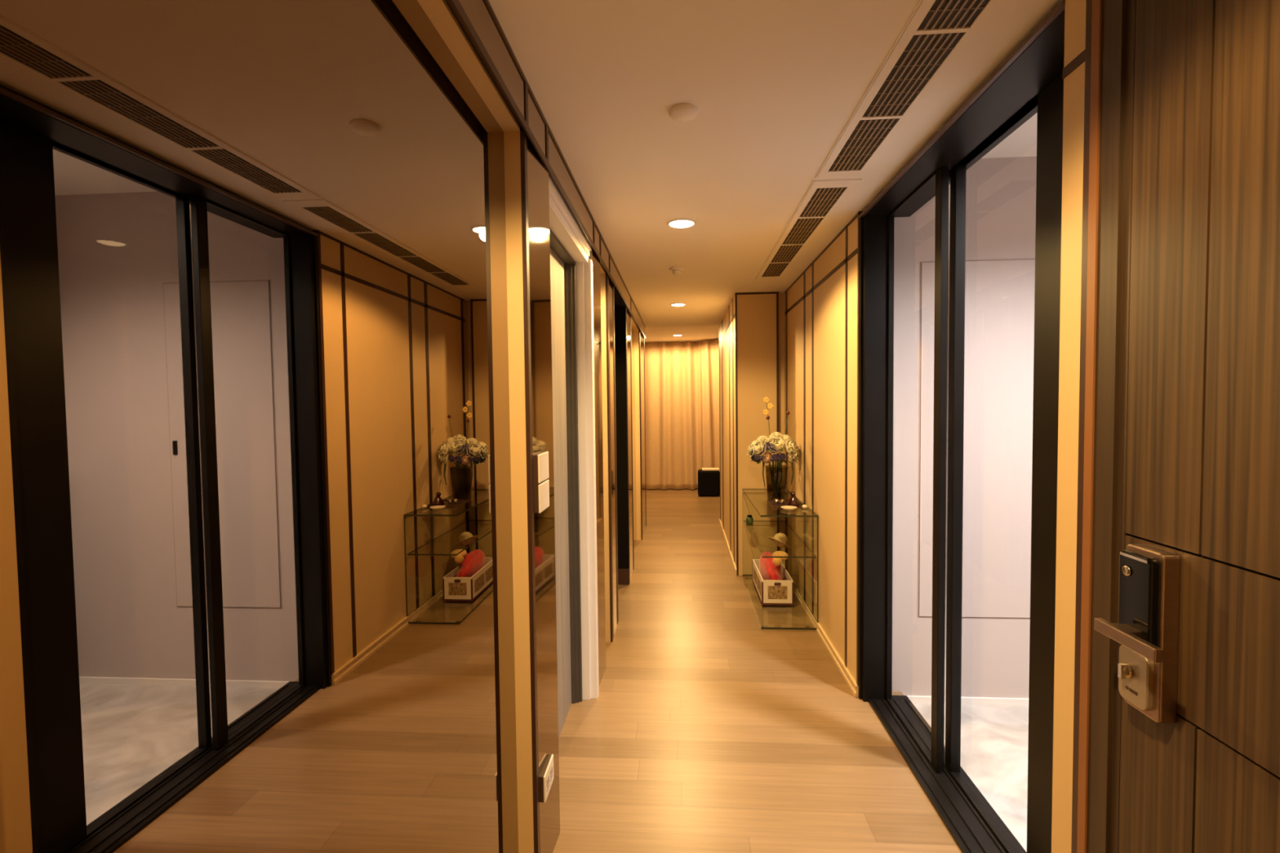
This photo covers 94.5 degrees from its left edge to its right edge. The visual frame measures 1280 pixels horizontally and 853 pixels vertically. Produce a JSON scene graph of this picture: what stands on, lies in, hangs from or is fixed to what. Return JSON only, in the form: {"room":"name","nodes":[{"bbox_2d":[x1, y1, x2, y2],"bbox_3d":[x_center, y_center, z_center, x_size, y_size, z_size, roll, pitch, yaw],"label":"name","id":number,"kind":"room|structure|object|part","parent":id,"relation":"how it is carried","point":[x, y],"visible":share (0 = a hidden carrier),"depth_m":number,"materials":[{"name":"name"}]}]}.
{"room":"apartment entrance hallway","nodes":[
{"label":"apartment entrance hallway","id":0,"kind":"room"},
{"bbox_2d":[444,0,646,852],"bbox_3d":[-0.395,0.183,2.619,0.314,2.378,8.950,-1,2,4],"label":"wall","id":1,"kind":"structure","parent":0,"point":[541,155],"depth_m":1.88,"materials":[{"name":"beige wood"}]},
{"bbox_2d":[0,0,533,852],"bbox_3d":[-0.481,0.347,-0.026,0.054,2.260,3.552,-1,2,4],"label":"wall mirror","id":2,"kind":"object","parent":1,"relation":"attached to","point":[264,572],"visible":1,"depth_m":0.70,"materials":[{"name":"brown mirror"}]},
{"bbox_3d":[-0.477,-0.830,-0.122,0.060,0.137,3.555,-1,2,4],"label":"bronze panel","id":3,"kind":"part","parent":1,"relation":"part of","materials":[{"name":"brown wood"}]},
{"bbox_3d":[-0.341,-0.907,1.789,0.060,0.137,0.230,-1,2,4],"label":"bronze panel","id":4,"kind":"part","parent":1,"relation":"part of","materials":[{"name":"brown wood"}]},
{"bbox_2d":[533,451,549,513],"bbox_3d":[-0.304,0.169,1.819,0.022,0.176,0.124,-1,2,4],"label":"switch panel","id":5,"kind":"object","parent":1,"relation":"attached to","point":[540,460],"visible":0.96,"depth_m":1.77,"materials":[{"name":"white plastic"}]},
{"bbox_2d":[537,451,549,483],"bbox_3d":[-0.296,0.124,1.816,0.006,0.086,0.124,-1,2,4],"label":"switch plate","id":6,"kind":"object","parent":5,"relation":"attached to","point":[543,457],"depth_m":1.81,"materials":[{"name":"white plastic"}]},
{"bbox_2d":[537,480,549,513],"bbox_3d":[-0.295,0.214,1.820,0.006,0.086,0.124,-1,2,4],"label":"switch plate","id":7,"kind":"object","parent":5,"relation":"attached to","point":[543,485],"depth_m":1.80,"materials":[{"name":"white plastic"}]},
{"bbox_3d":[-0.325,0.275,1.873,0.058,2.250,0.232,-1,2,4],"label":"bronze panel","id":8,"kind":"part","parent":1,"relation":"part of","materials":[{"name":"brown"}]},
{"bbox_2d":[538,754,553,803],"bbox_3d":[-0.293,1.099,1.849,0.022,0.082,0.120,-1,2,4],"label":"wall outlet","id":9,"kind":"object","parent":1,"relation":"attached to","point":[546,775],"visible":0.98,"depth_m":1.82,"materials":[{"name":"white plastic"}]},
{"bbox_3d":[-0.285,1.099,1.849,0.006,0.082,0.120,-1,2,4],"label":"plate","id":10,"kind":"part","parent":9,"relation":"part of","materials":[{"name":"white plastic"}]},
{"bbox_3d":[-0.295,-0.932,2.425,0.060,0.137,0.994,-1,2,4],"label":"bronze panel","id":11,"kind":"part","parent":1,"relation":"part of","materials":[{"name":"brown"}]},
{"bbox_2d":[548,173,599,737],"bbox_3d":[-0.337,0.251,2.505,0.164,2.249,0.935,-1,2,4],"label":"door","id":12,"kind":"structure","parent":1,"relation":"in","point":[571,266],"depth_m":2.86,"materials":[{"name":"grey wood"}]},
{"bbox_3d":[-0.251,-0.958,3.051,0.060,0.137,0.208,-1,2,4],"label":"bronze panel","id":13,"kind":"part","parent":1,"relation":"part of","materials":[{"name":"brown"}]},
{"bbox_3d":[-0.238,0.225,3.120,0.054,2.250,0.243,-1,2,4],"label":"bronze panel","id":14,"kind":"part","parent":1,"relation":"part of","materials":[{"name":"brown metal"}]},
{"bbox_2d":[600,263,610,642],"bbox_3d":[-0.232,0.207,3.456,0.054,2.260,0.320,-1,2,4],"label":"wall mirror","id":15,"kind":"object","parent":1,"relation":"attached to","point":[602,273],"visible":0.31,"depth_m":3.60,"materials":[{"name":"brown mirror"}]},
{"bbox_3d":[-0.228,-0.970,3.370,0.060,0.137,0.378,-1,2,4],"label":"bronze panel","id":16,"kind":"part","parent":1,"relation":"part of","materials":[{"name":"brown"}]},
{"bbox_3d":[-0.195,0.199,3.780,0.045,2.250,0.230,-1,2,4],"label":"bronze panel","id":17,"kind":"part","parent":1,"relation":"part of","materials":[{"name":"brown metal"}]},
{"bbox_3d":[-0.161,-1.008,4.308,0.060,0.137,1.455,-1,2,4],"label":"bronze panel","id":18,"kind":"part","parent":1,"relation":"part of","materials":[{"name":"brown metal"}]},
{"bbox_2d":[613,285,630,585],"bbox_3d":[-0.186,0.175,4.375,0.119,2.250,0.840,-1,2,4],"label":"door","id":19,"kind":"structure","parent":1,"relation":"in","point":[620,344],"depth_m":4.75,"materials":[{"name":"black wood"}]},
{"bbox_3d":[-0.107,0.149,5.010,0.045,2.250,0.360,-1,2,4],"label":"bronze panel","id":20,"kind":"part","parent":1,"relation":"part of","materials":[{"name":"brown metal"}]},
{"bbox_2d":[631,316,640,548],"bbox_3d":[-0.066,0.113,5.784,0.054,2.260,1.090,-1,2,4],"label":"wall mirror","id":21,"kind":"object","parent":1,"relation":"attached to","point":[634,329],"visible":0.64,"depth_m":6.29,"materials":[{"name":"brown mirror"}]},
{"bbox_2d":[631,325,636,548],"bbox_3d":[-0.090,0.118,5.779,0.006,2.250,1.078,-1,2,4],"label":"mirror glass","id":22,"kind":"object","parent":21,"relation":"attached to","point":[633,330],"depth_m":6.20,"materials":[{"name":"brown"}]},
{"bbox_3d":[-0.037,-1.078,6.042,0.060,0.137,1.975,-1,2,4],"label":"bronze panel","id":23,"kind":"part","parent":1,"relation":"part of","materials":[{"name":"brown"}]},
{"bbox_3d":[0.013,0.081,6.695,0.045,2.250,0.660,-1,2,4],"label":"bronze panel","id":24,"kind":"part","parent":1,"relation":"part of","materials":[{"name":"brown"}]},
{"bbox_2d":[644,324,719,342],"bbox_3d":[0.615,-1.412,8.729,6.000,0.060,4.000,-1,2,4],"label":"ceiling","id":25,"kind":"structure","parent":0,"point":[711,332],"depth_m":8.77,"materials":[{"name":"paint"}]},
{"bbox_2d":[644,340,702,342],"bbox_3d":[0.346,-1.418,9.877,4.300,0.012,0.050,-1,2,4],"label":"track","id":26,"kind":"object","parent":25,"relation":"attached to","point":[678,340],"visible":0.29,"depth_m":9.85,"materials":[{"name":"metal"}]},
{"bbox_2d":[644,341,701,489],"bbox_3d":[-0.182,-0.171,9.979,3.012,2.469,0.169,-1,2,4],"label":"curtain","id":27,"kind":"object","parent":26,"relation":"hanging from","point":[672,369],"visible":0.36,"depth_m":9.92,"materials":[{"name":"beige fabric"}]},
{"bbox_2d":[699,339,719,471],"bbox_3d":[1.779,-0.172,9.418,1.713,2.470,0.305,0,3,27],"label":"curtain","id":28,"kind":"object","parent":25,"relation":"hanging from","point":[708,349],"visible":0.19,"depth_m":9.68,"materials":[{"name":"beige fabric"}]},
{"bbox_2d":[552,488,962,852],"bbox_3d":[0.335,1.330,4.495,6.000,0.080,12.700,-1,2,4],"label":"floor","id":29,"kind":"structure","parent":0,"point":[707,729],"depth_m":2.61,"materials":[{"name":"brown wood"}]},
{"bbox_2d":[697,467,719,496],"bbox_3d":[1.083,0.873,9.309,0.340,0.428,0.240,-1,2,4],"label":"ottoman","id":30,"kind":"object","parent":29,"relation":"on","point":[708,478],"visible":1,"depth_m":9.19,"materials":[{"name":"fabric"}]},
{"bbox_3d":[1.111,0.673,9.299,0.270,0.027,0.200,-1,2,4],"label":"cube lid","id":31,"kind":"part","parent":30,"relation":"part of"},
{"bbox_2d":[719,291,784,575],"bbox_3d":[1.119,-0.061,6.037,0.473,2.560,2.203,-1,2,4],"label":"wall pier","id":32,"kind":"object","parent":29,"relation":"on","point":[752,327],"visible":0.85,"depth_m":4.97,"materials":[{"name":"beige paint"}]},
{"bbox_2d":[719,519,736,575],"bbox_3d":[0.894,1.195,6.105,0.014,0.050,2.200,-1,2,4],"label":"baseboard","id":33,"kind":"object","parent":32,"relation":"attached to","point":[720,522],"visible":1,"depth_m":5.79,"materials":[{"name":"beige wood"}]},
{"bbox_2d":[742,488,818,630],"bbox_3d":[0.996,0.914,4.355,0.362,0.747,1.170,-1,2,4],"label":"console","id":34,"kind":"object","parent":29,"relation":"on","point":[815,515],"visible":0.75,"depth_m":3.79,"materials":[{"name":"clear glass"}]},
{"bbox_2d":[746,515,753,524],"bbox_3d":[0.887,0.753,4.783,0.060,0.076,0.060,-1,2,4],"label":"jar","id":35,"kind":"object","parent":34,"relation":"on","point":[749,520],"visible":1,"depth_m":4.76,"materials":[{"name":"green glass"}]},
{"bbox_3d":[1.033,0.886,4.933,0.354,0.713,0.010,-1,2,4],"label":"panel","id":36,"kind":"part","parent":34,"relation":"part of","materials":[{"name":"clear glass"}]},
{"bbox_2d":[752,559,793,605],"bbox_3d":[0.999,1.171,4.486,0.222,0.178,0.576,-1,2,4],"label":"crate","id":37,"kind":"object","parent":34,"relation":"on","point":[771,593],"visible":0.82,"depth_m":4.20,"materials":[{"name":"white paint"}]},
{"bbox_2d":[753,566,787,599],"bbox_3d":[0.905,1.172,4.438,0.149,0.092,0.542,-1,2,-15],"label":"picture","id":38,"kind":"object","parent":37,"relation":"attached to","point":[766,590],"depth_m":4.20},
{"bbox_2d":[759,551,782,580],"bbox_3d":[0.991,1.104,4.475,0.159,0.279,0.519,-1,2,4],"label":"cloth","id":39,"kind":"object","parent":37,"relation":"in","point":[768,571],"visible":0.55,"depth_m":4.35,"materials":[{"name":"red fabric"}]},
{"bbox_2d":[772,551,788,565],"bbox_3d":[1.025,0.960,4.316,0.115,0.081,0.197,0,2,13],"label":"hat","id":40,"kind":"object","parent":39,"relation":"on","point":[776,561],"visible":0.84,"depth_m":4.27,"materials":[{"name":"beige fabric"}]},
{"bbox_3d":[0.999,1.177,4.486,0.222,0.166,0.576,-1,2,4],"label":"edge trim","id":41,"kind":"part","parent":37,"relation":"part of","materials":[{"name":"white wood"}]},
{"bbox_2d":[764,465,788,499],"bbox_3d":[1.009,0.415,4.359,0.168,0.250,0.168,-1,2,4],"label":"glass vase","id":42,"kind":"object","parent":34,"relation":"on","point":[765,465],"visible":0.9,"depth_m":4.34,"materials":[{"name":"clear glass"}]},
{"bbox_2d":[746,396,801,497],"bbox_3d":[0.985,0.153,4.353,0.401,0.739,0.367,-1,2,4],"label":"flower arrangement","id":43,"kind":"object","parent":42,"relation":"in","point":[776,442],"visible":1,"depth_m":4.27,"materials":[{"name":"beige plant"}]},
{"bbox_3d":[0.875,0.219,4.257,0.045,0.052,0.045,-1,2,4],"label":"flower","id":44,"kind":"part","parent":43,"relation":"part of","materials":[{"name":"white plant"}]},
{"bbox_3d":[0.946,0.225,4.218,0.052,0.052,0.038,-1,2,4],"label":"flower","id":45,"kind":"part","parent":43,"relation":"part of","materials":[{"name":"purple plant"}]},
{"bbox_3d":[0.954,0.166,4.211,0.052,0.053,0.037,-1,2,4],"label":"flower","id":46,"kind":"part","parent":43,"relation":"part of","materials":[{"name":"white plant"}]},
{"bbox_3d":[0.966,0.221,4.213,0.052,0.052,0.037,-1,2,4],"label":"flower","id":47,"kind":"part","parent":43,"relation":"part of","materials":[{"name":"purple plant"}]},
{"bbox_3d":[1.014,0.216,4.211,0.052,0.052,0.038,-1,2,4],"label":"flower","id":48,"kind":"part","parent":43,"relation":"part of","materials":[{"name":"purple plant"}]},
{"bbox_2d":[768,533,791,548],"bbox_3d":[1.089,0.894,4.613,0.170,0.125,0.185,-1,2,4],"label":"felt hat","id":49,"kind":"object","parent":34,"relation":"on","point":[780,540],"visible":1,"depth_m":4.57,"materials":[{"name":"beige fabric"}]},
{"bbox_3d":[1.099,0.887,4.618,0.109,0.111,0.126,-1,2,4],"label":"hat crown","id":50,"kind":"part","parent":49,"relation":"part of","materials":[{"name":"beige fabric"}]},
{"bbox_2d":[742,488,817,517],"bbox_3d":[0.988,0.547,4.341,0.354,0.012,1.170,-1,2,4],"label":"shelf","id":51,"kind":"object","parent":34,"relation":"attached to","point":[815,515],"depth_m":3.83,"materials":[{"name":"clear glass"}]},
{"bbox_2d":[743,520,816,558],"bbox_3d":[0.995,0.812,4.353,0.338,0.010,1.154,-1,2,4],"label":"shelf","id":52,"kind":"object","parent":34,"relation":"attached to","point":[815,557],"depth_m":3.92,"materials":[{"name":"clear glass"}]},
{"bbox_2d":[742,574,817,630],"bbox_3d":[0.996,1.272,4.370,0.354,0.014,1.170,-1,2,4],"label":"shelf","id":53,"kind":"object","parent":34,"relation":"attached to","point":[806,628],"depth_m":3.79,"materials":[{"name":"clear glass"}]},
{"bbox_2d":[767,499,803,507],"bbox_3d":[1.022,0.542,4.150,0.215,0.012,0.285,-1,2,4],"label":"tray","id":54,"kind":"object","parent":34,"relation":"on","point":[771,502],"visible":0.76,"depth_m":4.15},
{"bbox_2d":[773,498,778,503],"bbox_3d":[0.961,0.526,4.167,0.036,0.036,0.036,-1,2,4],"label":"ball","id":55,"kind":"object","parent":54,"relation":"on","point":[775,500],"visible":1,"depth_m":4.15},
{"bbox_2d":[779,498,784,504],"bbox_3d":[0.994,0.526,4.144,0.036,0.036,0.036,-1,2,4],"label":"ball","id":56,"kind":"object","parent":54,"relation":"on","point":[781,501],"visible":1,"depth_m":4.13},
{"bbox_2d":[787,491,799,506],"bbox_3d":[1.062,0.498,4.088,0.084,0.096,0.084,-1,2,4],"label":"figurine","id":57,"kind":"object","parent":54,"relation":"on","point":[793,501],"visible":1,"depth_m":4.07,"materials":[{"name":"red ceramic"}]},
{"bbox_2d":[781,505,797,510],"bbox_3d":[0.996,0.547,3.954,0.108,0.017,0.108,-1,2,4],"label":"shallow dish","id":58,"kind":"object","parent":34,"relation":"on","point":[785,508],"visible":1,"depth_m":3.97,"materials":[{"name":"beige ceramic"}]},
{"bbox_3d":[1.172,0.883,4.341,0.008,0.689,1.170,-1,2,4],"label":"panel","id":59,"kind":"part","parent":34,"relation":"part of","materials":[{"name":"clear glass"}]},
{"bbox_2d":[488,0,1062,326],"bbox_3d":[0.261,-1.041,2.523,1.578,0.060,8.950,-1,2,4],"label":"ceiling","id":60,"kind":"structure","parent":0,"point":[773,85],"depth_m":1.83,"materials":[{"name":"paint"}]},
{"bbox_2d":[669,266,684,275],"bbox_3d":[0.250,-1.048,3.994,0.100,0.043,0.100,-1,2,4],"label":"smoke detector","id":61,"kind":"object","parent":60,"relation":"attached to","point":[676,270],"visible":1,"depth_m":3.97,"materials":[{"name":"paint"}]},
{"bbox_2d":[670,302,686,306],"bbox_3d":[0.351,-1.120,5.448,0.148,0.015,0.148,-1,2,4],"label":"recessed light","id":62,"kind":"object","parent":60,"relation":"in","point":[673,304],"visible":1,"depth_m":5.41,"materials":[{"name":"white"}]},
{"bbox_2d":[666,217,696,227],"bbox_3d":[0.209,-1.021,2.984,0.148,0.015,0.148,-1,2,4],"label":"recessed light","id":63,"kind":"object","parent":60,"relation":"in","point":[680,222],"visible":1,"depth_m":2.96,"materials":[{"name":"white"}]},
{"bbox_2d":[669,102,697,121],"bbox_3d":[0.135,-0.974,1.837,0.090,0.018,0.090,-1,2,4],"label":"smoke detector","id":64,"kind":"object","parent":60,"relation":"attached to","point":[682,112],"visible":1,"depth_m":1.82,"materials":[{"name":"paint"}]},
{"bbox_2d":[755,178,862,279],"bbox_3d":[0.880,-1.050,3.389,0.196,0.006,1.943,-1,2,4],"label":"ceiling vent","id":65,"kind":"object","parent":60,"relation":"in","point":[823,198],"visible":1,"depth_m":2.99,"materials":[{"name":"metal"}]},
{"bbox_2d":[761,262,788,276],"bbox_3d":[0.927,-1.079,4.070,0.126,0.001,0.419,-1,2,4],"label":"grille","id":66,"kind":"object","parent":65,"relation":"attached to","point":[771,269],"depth_m":4.06,"materials":[{"name":"black metal"}]},
{"bbox_2d":[771,244,802,262],"bbox_3d":[0.896,-1.060,3.634,0.126,0.005,0.424,-1,2,4],"label":"grille","id":67,"kind":"object","parent":65,"relation":"attached to","point":[782,253],"depth_m":3.62,"materials":[{"name":"black metal"}]},
{"bbox_2d":[782,217,822,244],"bbox_3d":[0.863,-1.041,3.163,0.126,0.005,0.489,-1,2,4],"label":"grille","id":68,"kind":"object","parent":65,"relation":"attached to","point":[801,231],"depth_m":3.14,"materials":[{"name":"black metal"}]},
{"bbox_2d":[799,186,846,217],"bbox_3d":[0.830,-1.024,2.704,0.126,0.001,0.400,-1,2,4],"label":"grille","id":69,"kind":"object","parent":65,"relation":"attached to","point":[821,202],"depth_m":2.68,"materials":[{"name":"black metal"}]},
{"bbox_2d":[815,0,1006,178],"bbox_3d":[0.742,-0.972,1.460,0.196,0.006,1.863,-1,2,4],"label":"ceiling vent","id":70,"kind":"object","parent":60,"relation":"in","point":[936,34],"visible":1,"depth_m":1.65,"materials":[{"name":"metal"}]},
{"bbox_2d":[828,118,899,171],"bbox_3d":[0.787,-0.999,2.112,0.126,0.005,0.427,-1,2,4],"label":"grille","id":71,"kind":"object","parent":70,"relation":"attached to","point":[866,137],"depth_m":2.08,"materials":[{"name":"black metal"}]},
{"bbox_2d":[862,32,964,117],"bbox_3d":[0.756,-0.981,1.671,0.126,0.005,0.426,-1,2,4],"label":"grille","id":72,"kind":"object","parent":70,"relation":"attached to","point":[922,57],"depth_m":1.64,"materials":[{"name":"black metal"}]},
{"bbox_2d":[917,0,989,30],"bbox_3d":[0.725,-0.963,1.232,0.126,0.005,0.424,-1,2,4],"label":"grille","id":73,"kind":"object","parent":70,"relation":"attached to","point":[937,15],"depth_m":1.39,"materials":[{"name":"black metal"}]},
{"bbox_2d":[784,0,1086,852],"bbox_3d":[1.089,0.078,1.510,0.245,2.640,6.960,-1,2,4],"label":"wall","id":74,"kind":"structure","parent":0,"point":[822,304],"depth_m":3.05,"materials":[{"name":"beige paint"}]},
{"bbox_2d":[792,581,858,697],"bbox_3d":[1.148,1.274,3.955,0.016,0.056,2.055,-1,2,4],"label":"baseboard","id":75,"kind":"structure","parent":74,"relation":"attached to","point":[851,683],"depth_m":3.42,"materials":[{"name":"beige wood"}]},
{"bbox_2d":[857,0,1065,852],"bbox_3d":[1.128,0.188,2.115,0.236,2.372,1.528,-1,2,4],"label":"sliding door","id":76,"kind":"structure","parent":74,"relation":"in","point":[1029,82],"depth_m":2.23,"materials":[{"name":"black metal"}]},
{"bbox_3d":[1.174,0.174,2.542,0.025,2.320,0.576,-1,2,4],"label":"sliding panel","id":77,"kind":"part","parent":76,"relation":"part of","materials":[{"name":"clear glass"}]},
{"bbox_3d":[1.188,0.198,1.946,0.038,2.320,0.768,-1,2,4],"label":"sliding panel","id":78,"kind":"part","parent":76,"relation":"part of","materials":[{"name":"clear glass"}]},
{"bbox_2d":[1071,0,1279,852],"bbox_3d":[0.904,0.242,0.719,0.144,2.378,1.142,-1,2,4],"label":"door","id":79,"kind":"structure","parent":74,"relation":"in","point":[1176,707],"depth_m":1.03,"materials":[{"name":"brown wood"}]},
{"bbox_3d":[0.941,0.252,0.691,0.066,2.360,1.092,-1,2,4],"label":"frame","id":80,"kind":"part","parent":79,"relation":"part of","materials":[{"name":"brown wood"}]},
{"bbox_3d":[0.886,0.377,1.048,0.058,0.023,0.146,-1,2,4],"label":"lever handle","id":81,"kind":"part","parent":79,"relation":"part of","materials":[{"name":"brown metal"}]},
{"bbox_3d":[0.912,0.461,1.088,0.012,0.101,0.070,-1,2,4],"label":"plate","id":82,"kind":"part","parent":79,"relation":"part of","materials":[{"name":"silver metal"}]},
{"bbox_3d":[0.957,0.959,1.103,0.010,0.904,0.166,-1,2,4],"label":"panel","id":83,"kind":"part","parent":79,"relation":"part of","materials":[{"name":"brown wood"}]},
{"bbox_3d":[0.942,-0.336,1.052,0.010,1.094,0.166,-1,2,4],"label":"panel","id":84,"kind":"part","parent":79,"relation":"part of","materials":[{"name":"brown wood"}]},
{"bbox_3d":[0.922,0.375,0.683,0.010,0.286,0.962,-1,2,4],"label":"panel","id":85,"kind":"part","parent":79,"relation":"part of","materials":[{"name":"brown wood"}]},
{"bbox_3d":[0.923,0.978,0.621,0.010,0.904,0.790,-1,2,4],"label":"panel","id":86,"kind":"part","parent":79,"relation":"part of","materials":[{"name":"brown wood"}]},
{"bbox_3d":[0.907,-0.316,0.570,0.010,1.094,0.792,-1,2,4],"label":"panel","id":87,"kind":"part","parent":79,"relation":"part of","materials":[{"name":"brown wood"}]},
{"bbox_2d":[892,155,1036,698],"bbox_3d":[1.922,0.013,2.891,1.580,2.740,0.145,-1,2,4],"label":"wall","id":88,"kind":"structure","parent":0,"point":[1001,192],"depth_m":2.92,"materials":[{"name":"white paint"}]},
{"bbox_2d":[906,695,1028,706],"bbox_3d":[1.927,1.367,2.931,1.400,0.032,0.012,-1,2,4],"label":"baseboard","id":89,"kind":"structure","parent":88,"relation":"attached to","point":[913,699],"depth_m":2.94,"materials":[{"name":"white paint"}]},
{"bbox_2d":[917,257,1035,618],"bbox_3d":[1.680,0.072,2.897,0.604,1.763,0.013,-1,2,4],"label":"wall panel","id":90,"kind":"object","parent":88,"relation":"in","point":[999,294],"depth_m":2.90,"materials":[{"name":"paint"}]},
{"bbox_2d":[912,702,1028,852],"bbox_3d":[1.896,1.456,1.187,1.415,0.008,3.720,-1,2,4],"label":"floor","id":91,"kind":"structure","parent":0,"point":[994,739],"depth_m":2.52,"materials":[{"name":"stone"}]},
{"bbox_2d":[981,112,1037,158],"bbox_3d":[1.750,-1.255,1.089,1.642,0.060,3.720,-1,2,4],"label":"ceiling","id":92,"kind":"structure","parent":0,"point":[1022,142],"depth_m":2.69,"materials":[{"name":"paint"}]}
]}

